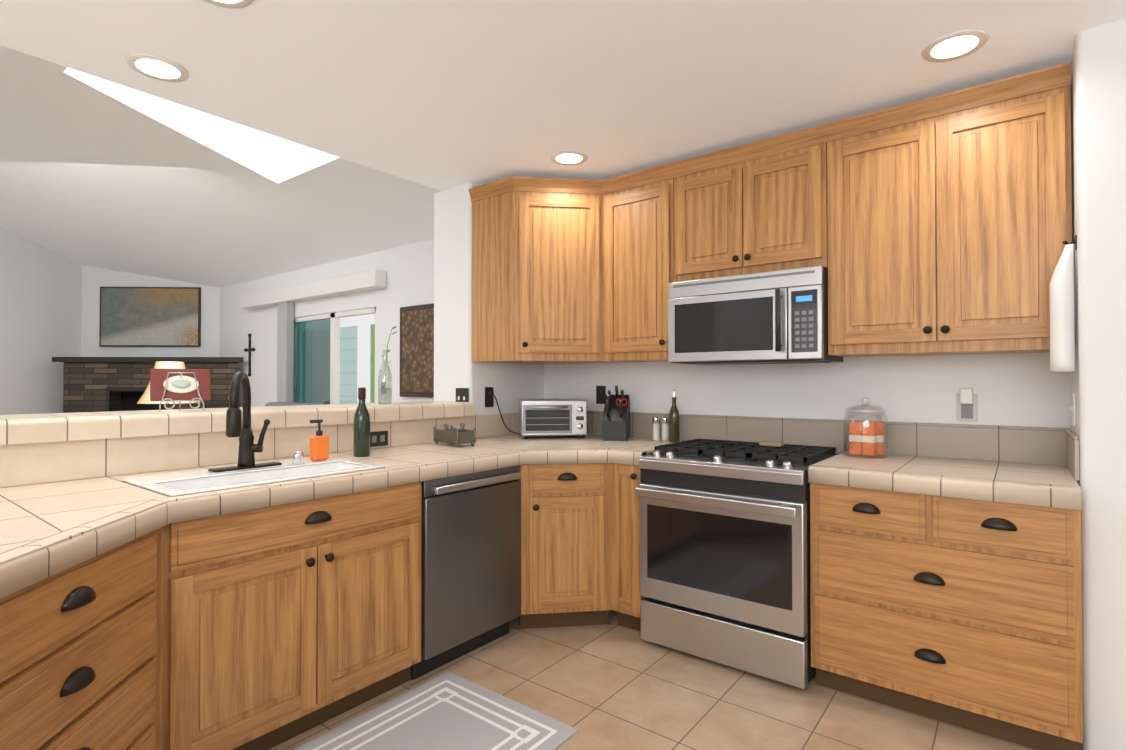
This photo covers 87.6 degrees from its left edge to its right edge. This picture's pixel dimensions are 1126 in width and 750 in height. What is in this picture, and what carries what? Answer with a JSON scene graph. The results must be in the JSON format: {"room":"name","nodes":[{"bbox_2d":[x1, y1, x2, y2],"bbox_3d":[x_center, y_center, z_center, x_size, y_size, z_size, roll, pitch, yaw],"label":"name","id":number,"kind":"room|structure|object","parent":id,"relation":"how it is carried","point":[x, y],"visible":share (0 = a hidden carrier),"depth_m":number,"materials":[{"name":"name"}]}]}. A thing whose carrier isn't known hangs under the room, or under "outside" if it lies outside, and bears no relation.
{"room":"kitchen","nodes":[
{"label":"kitchen","id":0,"kind":"room"},
{"bbox_2d":[0,227,219,414],"bbox_3d":[-6.011,-0.867,6.010,2.827,4.400,4.755,-1,-1,38],"label":"wall","id":1,"kind":"structure","parent":0,"point":[49,304],"depth_m":5.39,"materials":[{"name":"white paint"}]},
{"bbox_2d":[99,287,200,346],"bbox_3d":[-5.381,-0.757,7.657,1.270,0.780,0.028,0,-1,-2],"label":"painting","id":2,"kind":"object","parent":1,"relation":"attached to","point":[150,316],"visible":1,"depth_m":7.64,"materials":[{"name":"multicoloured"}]},
{"bbox_2d":[0,184,543,487],"bbox_3d":[-1.419,0.060,2.737,0.350,2.470,3.750,-1,-1,38],"label":"wall","id":3,"kind":"structure","parent":0,"point":[511,384],"depth_m":3.67,"materials":[{"name":"white paint"}]},
{"bbox_2d":[0,401,519,486],"bbox_3d":[-1.417,0.264,2.724,0.425,0.219,3.736,-1,-1,38],"label":"tile backsplash","id":4,"kind":"structure","parent":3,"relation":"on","point":[43,448],"depth_m":2.32,"materials":[{"name":"beige tile"}]},
{"bbox_2d":[150,368,210,411],"bbox_3d":[-1.576,0.061,2.427,0.122,0.175,0.212,-1,-1,38],"label":"easel","id":5,"kind":"object","parent":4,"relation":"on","point":[167,386],"visible":1,"depth_m":2.42,"materials":[{"name":"red"}]},
{"bbox_2d":[370,431,387,446],"bbox_3d":[-0.952,0.328,3.023,0.008,0.076,0.120,-1,-1,38],"label":"outlet","id":6,"kind":"object","parent":4,"relation":"attached to","point":[378,438],"visible":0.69,"depth_m":3.02,"materials":[{"name":"black plastic"}]},
{"bbox_2d":[378,326,395,403],"bbox_3d":[-0.964,-0.055,3.223,0.106,0.430,0.075,-1,-1,38],"label":"vase","id":7,"kind":"object","parent":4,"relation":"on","point":[384,391],"visible":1,"depth_m":3.22,"materials":[{"name":"clear glass"}]},
{"bbox_2d":[456,388,468,401],"bbox_3d":[-0.618,0.142,3.586,0.116,0.125,0.014,-1,-1,38],"label":"light switch","id":8,"kind":"object","parent":3,"relation":"attached to","point":[462,394],"visible":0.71,"depth_m":3.58,"materials":[{"name":"black plastic"}]},
{"bbox_2d":[485,387,519,433],"bbox_3d":[-0.324,0.229,3.727,0.162,0.305,0.324,-1,-1,38],"label":"cord","id":9,"kind":"object","parent":3,"relation":"attached to","point":[489,393],"visible":0.83,"depth_m":3.67,"materials":[{"name":"black plastic"}]},
{"bbox_2d":[219,239,433,406],"bbox_3d":[-2.446,-0.865,6.203,5.710,4.400,0.150,-1,-1,38],"label":"wall","id":10,"kind":"structure","parent":0,"point":[409,269],"depth_m":6.03,"materials":[{"name":"white paint"}]},
{"bbox_2d":[244,334,254,376],"bbox_3d":[-3.815,-0.243,7.148,0.244,0.524,0.044,-1,-1,38],"label":"wall sconce","id":11,"kind":"object","parent":10,"relation":"attached to","point":[249,349],"depth_m":7.14,"materials":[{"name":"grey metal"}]},
{"bbox_2d":[277,302,293,401],"bbox_3d":[-3.085,0.244,6.515,0.203,2.090,0.080,-1,-1,38],"label":"window blinds","id":12,"kind":"object","parent":10,"relation":"attached to","point":[285,322],"visible":0.62,"depth_m":6.47,"materials":[{"name":"grey fabric"}]},
{"bbox_2d":[241,269,386,309],"bbox_3d":[-2.758,-0.884,6.267,2.720,0.160,0.129,-1,-1,38],"label":"valance","id":13,"kind":"object","parent":10,"relation":"attached to","point":[374,279],"visible":0.96,"depth_m":5.98,"materials":[{"name":"white plastic"}]},
{"bbox_2d":[293,307,375,403],"bbox_3d":[-2.414,0.345,6.132,1.690,1.980,0.060,-1,-1,38],"label":"sliding glass door","id":14,"kind":"structure","parent":10,"relation":"in","point":[316,359],"depth_m":6.25,"materials":[{"name":"clear glass"}]},
{"bbox_2d":[400,303,433,396],"bbox_3d":[-1.254,-0.209,5.146,0.540,0.805,0.043,-1,-1,38],"label":"art","id":15,"kind":"object","parent":10,"relation":"attached to","point":[416,350],"visible":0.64,"depth_m":5.14,"materials":[{"name":"brown"}]},
{"bbox_2d":[0,0,1125,287],"bbox_3d":[-3.998,-2.238,2.613,13.500,2.138,7.750,-1,-1,38],"label":"ceiling","id":16,"kind":"structure","parent":0,"point":[442,95],"depth_m":2.54,"materials":[{"name":"white paint"}]},
{"bbox_2d":[125,53,188,81],"bbox_3d":[-1.556,-1.178,2.256,0.203,0.006,0.203,0,-1,29],"label":"recessed light","id":17,"kind":"object","parent":16,"relation":"in","point":[156,67],"depth_m":2.25,"materials":[{"name":"white plastic"}]},
{"bbox_2d":[203,0,253,8],"bbox_3d":[-1.056,-1.183,1.792,0.203,0.006,0.203,0,-1,32],"label":"recessed light","id":18,"kind":"object","parent":16,"relation":"in","point":[233,4],"depth_m":1.86,"materials":[{"name":"white plastic"}]},
{"bbox_2d":[550,150,587,165],"bbox_3d":[0.033,-1.167,3.162,0.203,0.006,0.203,0,-1,32],"label":"recessed light","id":19,"kind":"object","parent":16,"relation":"in","point":[568,157],"depth_m":3.15,"materials":[{"name":"white plastic"}]},
{"bbox_2d":[921,29,988,61],"bbox_3d":[1.406,-1.179,2.110,0.203,0.006,0.203,0,-1,32],"label":"recessed light","id":20,"kind":"object","parent":16,"relation":"in","point":[954,45],"depth_m":2.10,"materials":[{"name":"white plastic"}]},
{"bbox_2d":[269,610,1082,749],"bbox_3d":[-3.751,1.327,3.297,14.000,0.050,9.200,-1,-1,38],"label":"floor","id":21,"kind":"structure","parent":0,"point":[612,685],"depth_m":2.31,"materials":[{"name":"tile"}]},
{"bbox_2d":[52,357,242,412],"bbox_3d":[-4.969,0.569,7.338,2.230,1.560,0.665,0,-1,-2],"label":"fireplace","id":22,"kind":"object","parent":21,"relation":"on","point":[98,384],"visible":0.42,"depth_m":7.06,"materials":[{"name":"brick"},{"name":"black metal"}]},
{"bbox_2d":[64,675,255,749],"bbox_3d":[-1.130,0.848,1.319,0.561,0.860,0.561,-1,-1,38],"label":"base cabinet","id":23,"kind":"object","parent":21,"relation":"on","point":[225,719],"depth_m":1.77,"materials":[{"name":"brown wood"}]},
{"bbox_2d":[265,402,322,405],"bbox_3d":[-2.901,0.805,5.745,0.850,1.050,0.800,-1,-1,38],"label":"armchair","id":24,"kind":"object","parent":21,"relation":"on","point":[281,403],"visible":0.06,"depth_m":5.90,"materials":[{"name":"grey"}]},
{"bbox_2d":[293,671,577,749],"bbox_3d":[-0.529,1.281,1.937,0.700,0.008,1.000,-1,-1,38],"label":"rug","id":25,"kind":"object","parent":21,"relation":"on","point":[447,710],"visible":1,"depth_m":2.14,"materials":[{"name":"grey fabric"}]},
{"bbox_2d":[411,465,520,679],"bbox_3d":[-0.615,0.868,2.850,0.630,0.856,0.594,-1,-1,38],"label":"dishwasher","id":26,"kind":"object","parent":21,"relation":"on","point":[471,567],"visible":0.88,"depth_m":2.63,"materials":[{"name":"grey metal"}]},
{"bbox_2d":[518,535,627,628],"bbox_3d":[0.041,0.868,2.958,0.402,0.860,0.344,-1,-1,38],"label":"base cabinet","id":27,"kind":"object","parent":21,"relation":"on","point":[580,589],"depth_m":2.96,"materials":[{"name":"brown wood"}]},
{"bbox_2d":[0,434,692,749],"bbox_3d":[-0.574,0.400,2.081,1.758,0.068,3.716,-1,-1,38],"label":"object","id":28,"kind":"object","parent":27,"relation":"on","point":[121,604],"depth_m":1.83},
{"bbox_2d":[208,371,281,471],"bbox_3d":[-1.169,0.171,2.221,0.198,0.373,0.257,-1,-1,38],"label":"faucet","id":29,"kind":"object","parent":28,"relation":"on","point":[238,422],"visible":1,"depth_m":2.24,"materials":[{"name":"black metal"}]},
{"bbox_2d":[120,455,387,494],"bbox_3d":[-1.114,0.473,2.179,0.450,0.231,0.750,-1,-1,38],"label":"sink","id":30,"kind":"object","parent":28,"relation":"in","point":[198,479],"depth_m":2.15,"materials":[{"name":"white ceramic"}]},
{"bbox_2d":[293,451,303,464],"bbox_3d":[-1.071,0.333,2.375,0.042,0.052,0.041,-1,-1,38],"label":"air gap","id":31,"kind":"object","parent":28,"relation":"on","point":[298,457],"visible":1,"depth_m":2.36,"materials":[{"name":"silver metal"}]},
{"bbox_2d":[310,419,328,460],"bbox_3d":[-1.032,0.274,2.482,0.044,0.172,0.076,-1,-1,38],"label":"soap bottle","id":32,"kind":"object","parent":28,"relation":"on","point":[319,445],"visible":1,"depth_m":2.47,"materials":[{"name":"orange plastic"}]},
{"bbox_2d":[353,387,369,456],"bbox_3d":[-0.927,0.216,2.708,0.074,0.316,0.073,-1,-1,38],"label":"wine bottle","id":33,"kind":"object","parent":28,"relation":"on","point":[361,433],"visible":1,"depth_m":2.68,"materials":[{"name":"green glass"}]},
{"bbox_2d":[433,422,475,446],"bbox_3d":[-0.588,0.319,3.177,0.128,0.122,0.236,1,-1,-44],"label":"box","id":34,"kind":"object","parent":28,"relation":"on","point":[458,436],"visible":1,"depth_m":3.13,"materials":[{"name":"grey metal"}]},
{"bbox_2d":[519,398,586,438],"bbox_3d":[-0.065,0.267,3.636,0.400,0.235,0.315,0,-1,-7],"label":"toaster oven","id":35,"kind":"object","parent":28,"relation":"on","point":[555,417],"visible":1,"depth_m":3.52,"materials":[{"name":"silver metal"}]},
{"bbox_2d":[602,385,629,440],"bbox_3d":[0.320,0.222,3.507,0.142,0.323,0.243,0,-1,13],"label":"knife block","id":36,"kind":"object","parent":28,"relation":"on","point":[616,421],"visible":1,"depth_m":3.42,"materials":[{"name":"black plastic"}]},
{"bbox_2d":[652,416,659,440],"bbox_3d":[0.545,0.312,3.438,0.042,0.141,0.042,-1,-1,38],"label":"shaker","id":37,"kind":"object","parent":28,"relation":"on","point":[656,431],"visible":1,"depth_m":3.42,"materials":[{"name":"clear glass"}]},
{"bbox_2d":[662,416,668,440],"bbox_3d":[0.597,0.312,3.423,0.042,0.141,0.042,-1,-1,38],"label":"shaker","id":38,"kind":"object","parent":28,"relation":"on","point":[665,428],"visible":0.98,"depth_m":3.41,"materials":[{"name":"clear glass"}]},
{"bbox_2d":[669,389,679,441],"bbox_3d":[0.637,0.232,3.361,0.060,0.300,0.060,-1,-1,38],"label":"oil bottle","id":39,"kind":"object","parent":28,"relation":"on","point":[674,425],"visible":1,"depth_m":3.34,"materials":[{"name":"green glass"}]},
{"bbox_2d":[808,451,1081,510],"bbox_3d":[1.526,0.404,2.388,0.835,0.068,0.656,-1,-1,38],"label":"countertop","id":40,"kind":"structure","parent":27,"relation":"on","point":[992,480],"depth_m":2.19,"materials":[{"name":"beige tile"}]},
{"bbox_2d":[843,397,887,458],"bbox_3d":[1.393,0.238,2.704,0.184,0.272,0.184,-1,-1,38],"label":"glass jar","id":41,"kind":"object","parent":40,"relation":"on","point":[866,438],"visible":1,"depth_m":2.67,"materials":[{"name":"orange"}]},
{"bbox_2d":[628,527,644,629],"bbox_3d":[0.236,0.870,3.182,0.368,0.860,0.317,-1,-1,38],"label":"base cabinet","id":42,"kind":"object","parent":21,"relation":"on","point":[634,598],"depth_m":2.89,"materials":[{"name":"brown wood"}]},
{"bbox_2d":[635,439,841,688],"bbox_3d":[0.853,0.813,2.830,0.760,0.966,0.732,-1,-1,38],"label":"range","id":43,"kind":"object","parent":21,"relation":"on","point":[724,552],"visible":0.98,"depth_m":2.57,"materials":[{"name":"silver metal"}]},
{"bbox_3d":[-2.201,0.921,3.276,0.600,0.760,0.900,-1,-1,38],"label":"console table","id":44,"kind":"object","parent":21,"relation":"on","visible":0},
{"bbox_2d":[137,361,200,409],"bbox_3d":[-2.201,0.233,3.285,0.300,0.615,0.300,-1,-1,38],"label":"table lamp","id":45,"kind":"object","parent":44,"relation":"on","point":[144,398],"visible":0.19,"depth_m":3.22,"materials":[{"name":"beige fabric"}]},
{"bbox_2d":[544,352,1069,465],"bbox_3d":[1.605,0.061,2.858,4.980,2.470,0.150,-1,-1,38],"label":"wall","id":46,"kind":"structure","parent":0,"point":[1023,389],"depth_m":2.92,"materials":[{"name":"white paint"}]},
{"bbox_2d":[469,177,608,363],"bbox_3d":[-0.030,-0.587,3.598,0.791,1.015,0.692,-1,-1,38],"label":"upper cabinet","id":47,"kind":"object","parent":46,"relation":"attached to","point":[540,246],"depth_m":3.38,"materials":[{"name":"brown wood"}]},
{"bbox_2d":[596,386,605,403],"bbox_3d":[0.246,0.129,3.813,0.074,0.118,0.006,-1,-1,38],"label":"electrical outlet","id":48,"kind":"object","parent":46,"relation":"attached to","point":[600,394],"visible":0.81,"depth_m":3.81,"materials":[{"name":"black plastic"}]},
{"bbox_2d":[597,163,672,362],"bbox_3d":[0.467,-0.589,3.399,0.509,1.015,0.397,-1,-1,38],"label":"upper cabinet","id":49,"kind":"object","parent":46,"relation":"attached to","point":[640,202],"depth_m":3.25,"materials":[{"name":"brown wood"}]},
{"bbox_2d":[673,130,820,281],"bbox_3d":[0.991,-0.794,3.030,0.766,0.614,0.342,-1,-1,38],"label":"upper cabinet","id":50,"kind":"object","parent":46,"relation":"attached to","point":[750,209],"depth_m":2.88,"materials":[{"name":"brown wood"}]},
{"bbox_2d":[668,266,842,364],"bbox_3d":[0.956,-0.272,2.978,0.761,0.424,0.451,-1,-1,38],"label":"microwave","id":51,"kind":"object","parent":50,"relation":"attached to","point":[776,317],"visible":1,"depth_m":2.81,"materials":[{"name":"silver metal"}]},
{"bbox_2d":[821,66,1071,356],"bbox_3d":[1.629,-0.600,2.533,0.841,1.015,0.342,-1,-1,38],"label":"upper cabinet","id":52,"kind":"object","parent":46,"relation":"attached to","point":[941,224],"depth_m":2.37,"materials":[{"name":"brown wood"}]},
{"bbox_2d":[957,388,977,421],"bbox_3d":[1.785,0.132,2.596,0.076,0.147,0.042,-1,-1,38],"label":"electrical outlet","id":53,"kind":"object","parent":46,"relation":"attached to","point":[966,404],"visible":0.98,"depth_m":2.59,"materials":[{"name":"grey plastic"}]},
{"bbox_2d":[812,483,1075,562],"bbox_3d":[1.338,0.519,2.145,0.795,0.168,0.015,-1,-1,38],"label":"drawers","id":54,"kind":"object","parent":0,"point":[1042,532],"depth_m":2.09,"materials":[{"name":"brown wood"}]},
{"bbox_2d":[1070,19,1125,749],"bbox_3d":[2.650,0.047,1.643,1.840,2.470,0.490,-1,-1,38],"label":"wall","id":55,"kind":"structure","parent":0,"point":[1098,173],"depth_m":1.98,"materials":[{"name":"white paint"}]},
{"bbox_2d":[1062,235,1076,249],"bbox_3d":[1.799,-0.468,2.085,0.038,0.050,0.024,-1,-1,38],"label":"towel hook","id":56,"kind":"object","parent":55,"relation":"attached to","point":[1066,242],"visible":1,"depth_m":2.07,"materials":[{"name":"grey metal"}]},
{"bbox_2d":[1049,244,1074,371],"bbox_3d":[1.782,-0.238,2.095,0.070,0.450,0.116,-1,-1,38],"label":"hanging towel","id":57,"kind":"object","parent":56,"relation":"hanging from","point":[1062,329],"visible":1,"depth_m":2.06,"materials":[{"name":"white fabric"}]},
{"bbox_2d":[1070,393,1075,425],"bbox_3d":[1.911,0.128,2.202,0.012,0.122,0.080,-1,-1,38],"label":"light switch","id":58,"kind":"object","parent":55,"relation":"attached to","point":[1073,408],"visible":0.94,"depth_m":2.17,"materials":[{"name":"white plastic"}]},
{"label":"outside","id":59,"kind":"structure","parent":0,"visible":0},
{"bbox_2d":[340,314,374,403],"bbox_3d":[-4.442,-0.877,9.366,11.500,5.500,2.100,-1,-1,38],"label":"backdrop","id":60,"kind":"structure","parent":59,"point":[363,343],"depth_m":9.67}
]}

